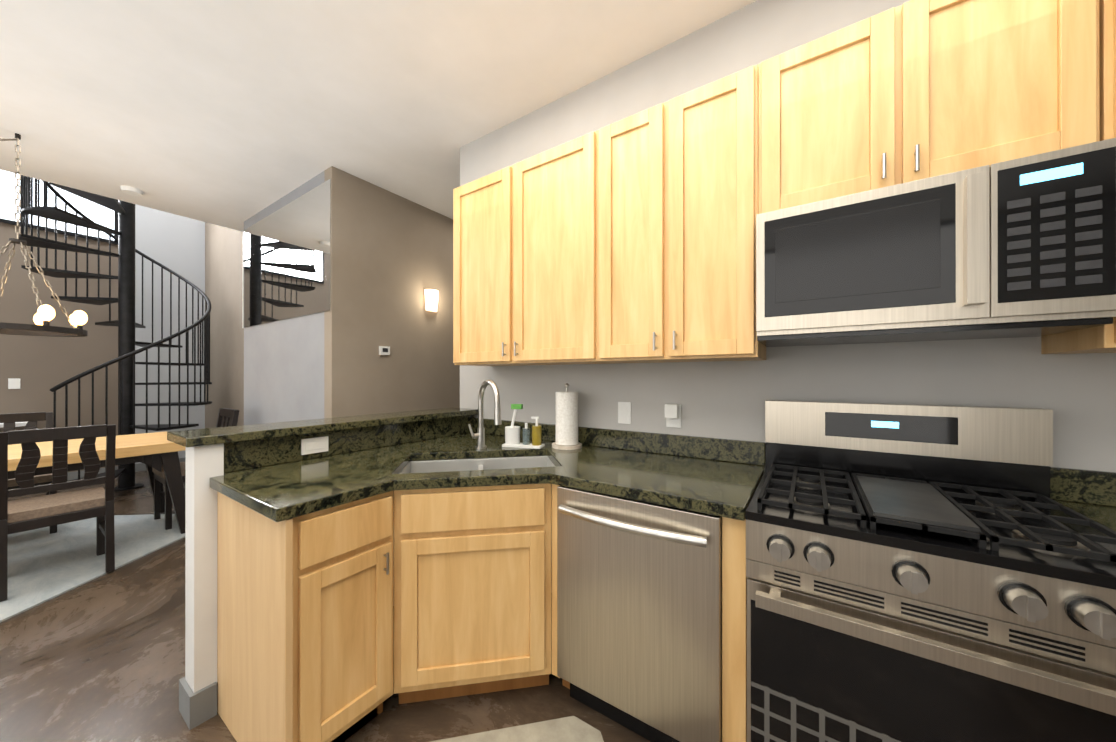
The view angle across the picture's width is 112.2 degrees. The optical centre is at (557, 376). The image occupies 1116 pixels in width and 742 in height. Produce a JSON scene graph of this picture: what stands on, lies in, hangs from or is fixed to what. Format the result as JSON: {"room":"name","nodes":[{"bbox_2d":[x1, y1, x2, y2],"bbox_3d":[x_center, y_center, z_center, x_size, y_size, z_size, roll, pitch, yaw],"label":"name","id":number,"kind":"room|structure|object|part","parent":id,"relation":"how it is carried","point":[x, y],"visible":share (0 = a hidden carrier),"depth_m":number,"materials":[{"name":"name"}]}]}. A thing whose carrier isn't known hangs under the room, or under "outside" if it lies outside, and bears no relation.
{"room":"kitchen","nodes":[
{"label":"kitchen","id":0,"kind":"room"},
{"bbox_2d":[0,204,204,480],"bbox_3d":[-6.679,-1.498,3.880,0.135,5.600,4.740,0,0,34],"label":"wall","id":1,"kind":"structure","parent":0,"point":[39,366],"depth_m":4.88,"materials":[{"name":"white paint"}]},
{"bbox_2d":[8,378,19,388],"bbox_3d":[-6.296,0.082,4.344,0.012,0.120,0.080,0,0,34],"label":"switch plate","id":2,"kind":"object","parent":1,"relation":"attached to","point":[13,383],"visible":1,"depth_m":4.34,"materials":[{"name":"white plastic"}]},
{"bbox_2d":[0,170,117,244],"bbox_3d":[-6.247,-2.513,4.403,0.030,1.510,1.430,0,0,34],"label":"window","id":3,"kind":"structure","parent":1,"relation":"in","point":[100,214],"depth_m":4.61,"materials":[{"name":"white glass"}]},
{"bbox_2d":[205,222,243,427],"bbox_3d":[-4.194,-1.497,4.995,2.780,5.600,0.120,0,0,34],"label":"wall","id":4,"kind":"structure","parent":0,"point":[223,269],"depth_m":5.22,"materials":[{"name":"beige paint"}]},
{"bbox_2d":[242,171,330,424],"bbox_3d":[-2.530,-0.174,3.509,1.878,2.950,0.132,0,0,34],"label":"wall mirror","id":5,"kind":"object","parent":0,"point":[286,261],"depth_m":3.37,"materials":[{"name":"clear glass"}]},
{"bbox_2d":[185,443,455,692],"bbox_3d":[-1.004,0.781,2.031,0.118,1.038,1.443,0,0,34],"label":"wall","id":6,"kind":"structure","parent":0,"point":[204,464],"depth_m":1.43,"materials":[{"name":"white paint"}]},
{"bbox_2d":[179,677,216,729],"bbox_3d":[-1.011,1.240,2.021,0.148,0.120,1.450,0,0,34],"label":"baseboard","id":7,"kind":"structure","parent":6,"relation":"attached to","point":[199,707],"depth_m":1.41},
{"bbox_2d":[301,436,327,454],"bbox_3d":[-1.141,0.324,1.763,0.009,0.072,0.115,0,0,34],"label":"electrical outlet plate","id":8,"kind":"object","parent":6,"relation":"attached to","point":[320,444],"depth_m":1.76,"materials":[{"name":"white plastic"}]},
{"bbox_2d":[0,470,650,741],"bbox_3d":[-1.730,1.350,2.185,10.240,0.100,7.440,0,0,34],"label":"floor","id":9,"kind":"structure","parent":0,"point":[100,659],"depth_m":1.59,"materials":[{"name":"wood"}]},
{"bbox_2d":[0,422,26,427],"bbox_3d":[-6.420,0.906,3.782,0.370,0.790,1.330,0,0,34],"label":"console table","id":10,"kind":"object","parent":9,"relation":"on","point":[17,424],"depth_m":4.14,"materials":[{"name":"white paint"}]},
{"bbox_2d":[0,514,184,622],"bbox_3d":[-4.157,1.294,2.154,2.400,0.011,2.654,0,0,-4],"label":"rug","id":11,"kind":"object","parent":9,"relation":"on","point":[44,565],"visible":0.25,"depth_m":2.73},
{"bbox_2d":[0,412,56,533],"bbox_3d":[-4.461,0.801,3.053,0.502,0.975,0.440,0,0,34],"label":"chair","id":12,"kind":"object","parent":11,"relation":"on","point":[9,420],"visible":0.27,"depth_m":3.18,"materials":[{"name":"wood"}]},
{"bbox_2d":[0,424,115,601],"bbox_3d":[-3.240,0.800,2.427,0.502,0.975,0.440,0,0,34],"label":"chair","id":13,"kind":"object","parent":11,"relation":"on","point":[25,514],"visible":1,"depth_m":2.32,"materials":[{"name":"wood"}]},
{"bbox_2d":[8,431,185,533],"bbox_3d":[-4.051,0.908,2.387,0.920,0.760,2.350,0,0,34],"label":"dining table","id":14,"kind":"object","parent":11,"relation":"on","point":[158,451],"visible":0.75,"depth_m":2.97,"materials":[{"name":"brown wood"}]},
{"bbox_2d":[152,408,238,529],"bbox_3d":[-3.338,0.801,3.469,0.440,0.975,0.502,0,0,34],"label":"chair","id":15,"kind":"object","parent":11,"relation":"on","point":[227,417],"visible":0.38,"depth_m":3.38,"materials":[{"name":"wood"}]},
{"bbox_2d":[19,175,211,491],"bbox_3d":[-4.812,-0.889,4.229,1.964,4.382,1.458,0,0,34],"label":"spiral staircase","id":16,"kind":"structure","parent":9,"relation":"on","point":[125,323],"depth_m":4.31,"materials":[{"name":"black metal"}]},
{"bbox_2d":[217,490,396,741],"bbox_3d":[-0.982,0.862,1.442,0.670,0.874,0.360,0,0,34],"label":"base cabinet","id":17,"kind":"object","parent":9,"relation":"on","point":[342,623],"depth_m":1.25,"materials":[{"name":"brown wood"}]},
{"bbox_2d":[167,420,386,521],"bbox_3d":[-0.997,0.324,1.615,0.895,0.199,0.810,0,0,34],"label":"countertop","id":18,"kind":"structure","parent":17,"relation":"on","point":[271,472],"depth_m":1.50,"materials":[{"name":"stone"}]},
{"bbox_2d":[303,407,765,520],"bbox_3d":[-0.231,0.324,1.751,2.017,0.199,1.048,0,0,34],"label":"countertop","id":19,"kind":"structure","parent":17,"relation":"on","point":[713,476],"depth_m":1.68,"materials":[{"name":"stone"}]},
{"bbox_2d":[399,456,555,521],"bbox_3d":[-0.360,0.522,1.742,0.714,0.194,0.424,0,0,-11],"label":"sink","id":20,"kind":"object","parent":19,"relation":"in","point":[472,464],"visible":0.15,"depth_m":1.93,"materials":[{"name":"metal"}]},
{"bbox_2d":[468,380,500,449],"bbox_3d":[-0.356,0.200,1.935,0.232,0.368,0.115,0,0,34],"label":"faucet","id":21,"kind":"object","parent":19,"relation":"on","point":[479,435],"visible":1,"depth_m":1.98,"materials":[{"name":"silver metal"}]},
{"bbox_2d":[502,404,544,448],"bbox_3d":[-0.190,0.268,2.066,0.218,0.232,0.090,0,0,14],"label":"sink caddy","id":22,"kind":"object","parent":19,"relation":"on","point":[512,435],"visible":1,"depth_m":2.04,"materials":[{"name":"white plastic"}]},
{"bbox_2d":[552,383,581,449],"bbox_3d":[0.048,0.210,2.047,0.164,0.348,0.164,0,0,34],"label":"paper towel holder","id":23,"kind":"object","parent":19,"relation":"on","point":[566,420],"visible":1,"depth_m":1.99,"materials":[{"name":"paper"}]},
{"bbox_2d":[1050,467,1115,530],"bbox_3d":[1.654,0.353,0.737,0.705,0.139,0.634,0,0,34],"label":"countertop","id":24,"kind":"structure","parent":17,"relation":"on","point":[1090,493],"depth_m":1.13,"materials":[{"name":"stone"}]},
{"bbox_2d":[397,483,568,703],"bbox_3d":[-0.301,0.862,1.474,0.492,0.874,0.449,0,0,34],"label":"base cabinet","id":25,"kind":"object","parent":9,"relation":"on","point":[474,563],"depth_m":1.46,"materials":[{"name":"brown wood"}]},
{"bbox_2d":[430,716,603,741],"bbox_3d":[-0.249,1.294,1.030,0.920,0.008,0.660,0,0,-11],"label":"kitchen mat","id":26,"kind":"object","parent":9,"relation":"on","point":[570,729],"visible":1,"depth_m":1.35,"materials":[{"name":"beige fabric"}]},
{"bbox_2d":[557,485,721,741],"bbox_3d":[0.387,0.863,1.519,0.596,0.872,0.648,0,0,34],"label":"dishwasher","id":27,"kind":"object","parent":9,"relation":"on","point":[639,617],"visible":0.85,"depth_m":1.28,"materials":[{"name":"silver metal"}]},
{"bbox_2d":[746,400,1115,741],"bbox_3d":[1.010,0.699,1.099,0.754,1.200,0.692,0,0,34],"label":"range","id":28,"kind":"object","parent":9,"relation":"on","point":[929,573],"visible":1,"depth_m":0.93,"materials":[{"name":"silver metal"}]},
{"bbox_2d":[0,0,756,231],"bbox_3d":[-0.775,-1.776,1.547,7.700,0.250,7.200,0,0,34],"label":"ceiling","id":29,"kind":"structure","parent":0,"point":[233,114],"depth_m":2.11,"materials":[{"name":"white paint"}]},
{"bbox_2d":[0,133,87,336],"bbox_3d":[-3.861,-0.976,2.277,0.594,1.348,1.257,0,0,34],"label":"chandelier","id":30,"kind":"object","parent":29,"relation":"hanging from","point":[44,315],"visible":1,"depth_m":2.56,"materials":[{"name":"brown metal"}]},
{"bbox_2d":[120,185,143,196],"bbox_3d":[-3.752,-1.631,3.302,0.140,0.034,0.140,0,0,34],"label":"smoke detector","id":31,"kind":"object","parent":29,"relation":"attached to","point":[130,190],"visible":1,"depth_m":3.28,"materials":[{"name":"white plastic"}]},
{"bbox_2d":[324,166,459,417],"bbox_3d":[-0.950,-0.173,4.191,0.202,2.950,3.000,0,0,34],"label":"wall","id":32,"kind":"structure","parent":0,"point":[391,256],"depth_m":3.32,"materials":[{"name":"beige paint"}]},
{"bbox_2d":[379,346,389,354],"bbox_3d":[-1.519,-0.227,3.285,0.026,0.075,0.090,0,0,34],"label":"thermostat","id":33,"kind":"object","parent":32,"relation":"attached to","point":[384,350],"visible":0.98,"depth_m":3.27,"materials":[{"name":"white plastic"}]},
{"bbox_3d":[-1.226,-0.744,3.673,0.082,0.200,0.150,0,0,34],"label":"sconce light","id":34,"kind":"part","parent":32,"relation":"part of","materials":[{"name":"white glass"}]},
{"bbox_2d":[460,0,1115,592],"bbox_3d":[1.169,-0.176,1.518,4.440,2.950,0.120,0,0,34],"label":"wall","id":35,"kind":"structure","parent":0,"point":[726,400],"depth_m":1.66,"materials":[{"name":"white paint"}]},
{"bbox_2d":[453,123,612,365],"bbox_3d":[-0.110,-0.605,2.105,1.054,1.070,0.329,0,0,34],"label":"upper cabinet","id":36,"kind":"object","parent":35,"relation":"attached to","point":[533,236],"depth_m":1.91,"materials":[{"name":"brown wood"}]},
{"bbox_2d":[618,402,630,423],"bbox_3d":[0.352,0.192,1.988,0.072,0.115,0.008,0,0,34],"label":"electrical outlet plate","id":37,"kind":"object","parent":35,"relation":"attached to","point":[624,408],"depth_m":1.98,"materials":[{"name":"white plastic"}]},
{"bbox_2d":[665,404,680,427],"bbox_3d":[0.557,0.192,1.826,0.072,0.115,0.049,0,0,34],"label":"electrical outlet plate","id":38,"kind":"object","parent":35,"relation":"attached to","point":[672,411],"depth_m":1.82,"materials":[{"name":"white plastic"}]},
{"bbox_2d":[613,52,784,363],"bbox_3d":[0.538,-0.605,1.670,0.796,1.070,0.329,0,0,34],"label":"upper cabinet","id":39,"kind":"object","parent":35,"relation":"attached to","point":[631,239],"depth_m":1.48,"materials":[{"name":"brown wood"}]},
{"bbox_2d":[785,0,1115,207],"bbox_3d":[1.127,-0.852,1.276,0.762,0.578,0.329,0,0,34],"label":"upper cabinet","id":40,"kind":"object","parent":35,"relation":"attached to","point":[914,90],"depth_m":1.09,"materials":[{"name":"brown wood"}]},
{"bbox_2d":[756,138,1115,346],"bbox_3d":[1.098,-0.342,1.233,0.754,0.433,0.430,0,0,34],"label":"microwave","id":41,"kind":"object","parent":40,"relation":"attached to","point":[1021,247],"visible":1,"depth_m":1.03,"materials":[{"name":"silver metal"}]},
{"bbox_2d":[1041,317,1115,353],"bbox_3d":[1.704,-0.606,0.888,0.768,1.070,0.329,0,0,34],"label":"upper cabinet","id":42,"kind":"object","parent":35,"relation":"attached to","point":[1099,339],"depth_m":1.02,"materials":[{"name":"brown wood"}]}
]}

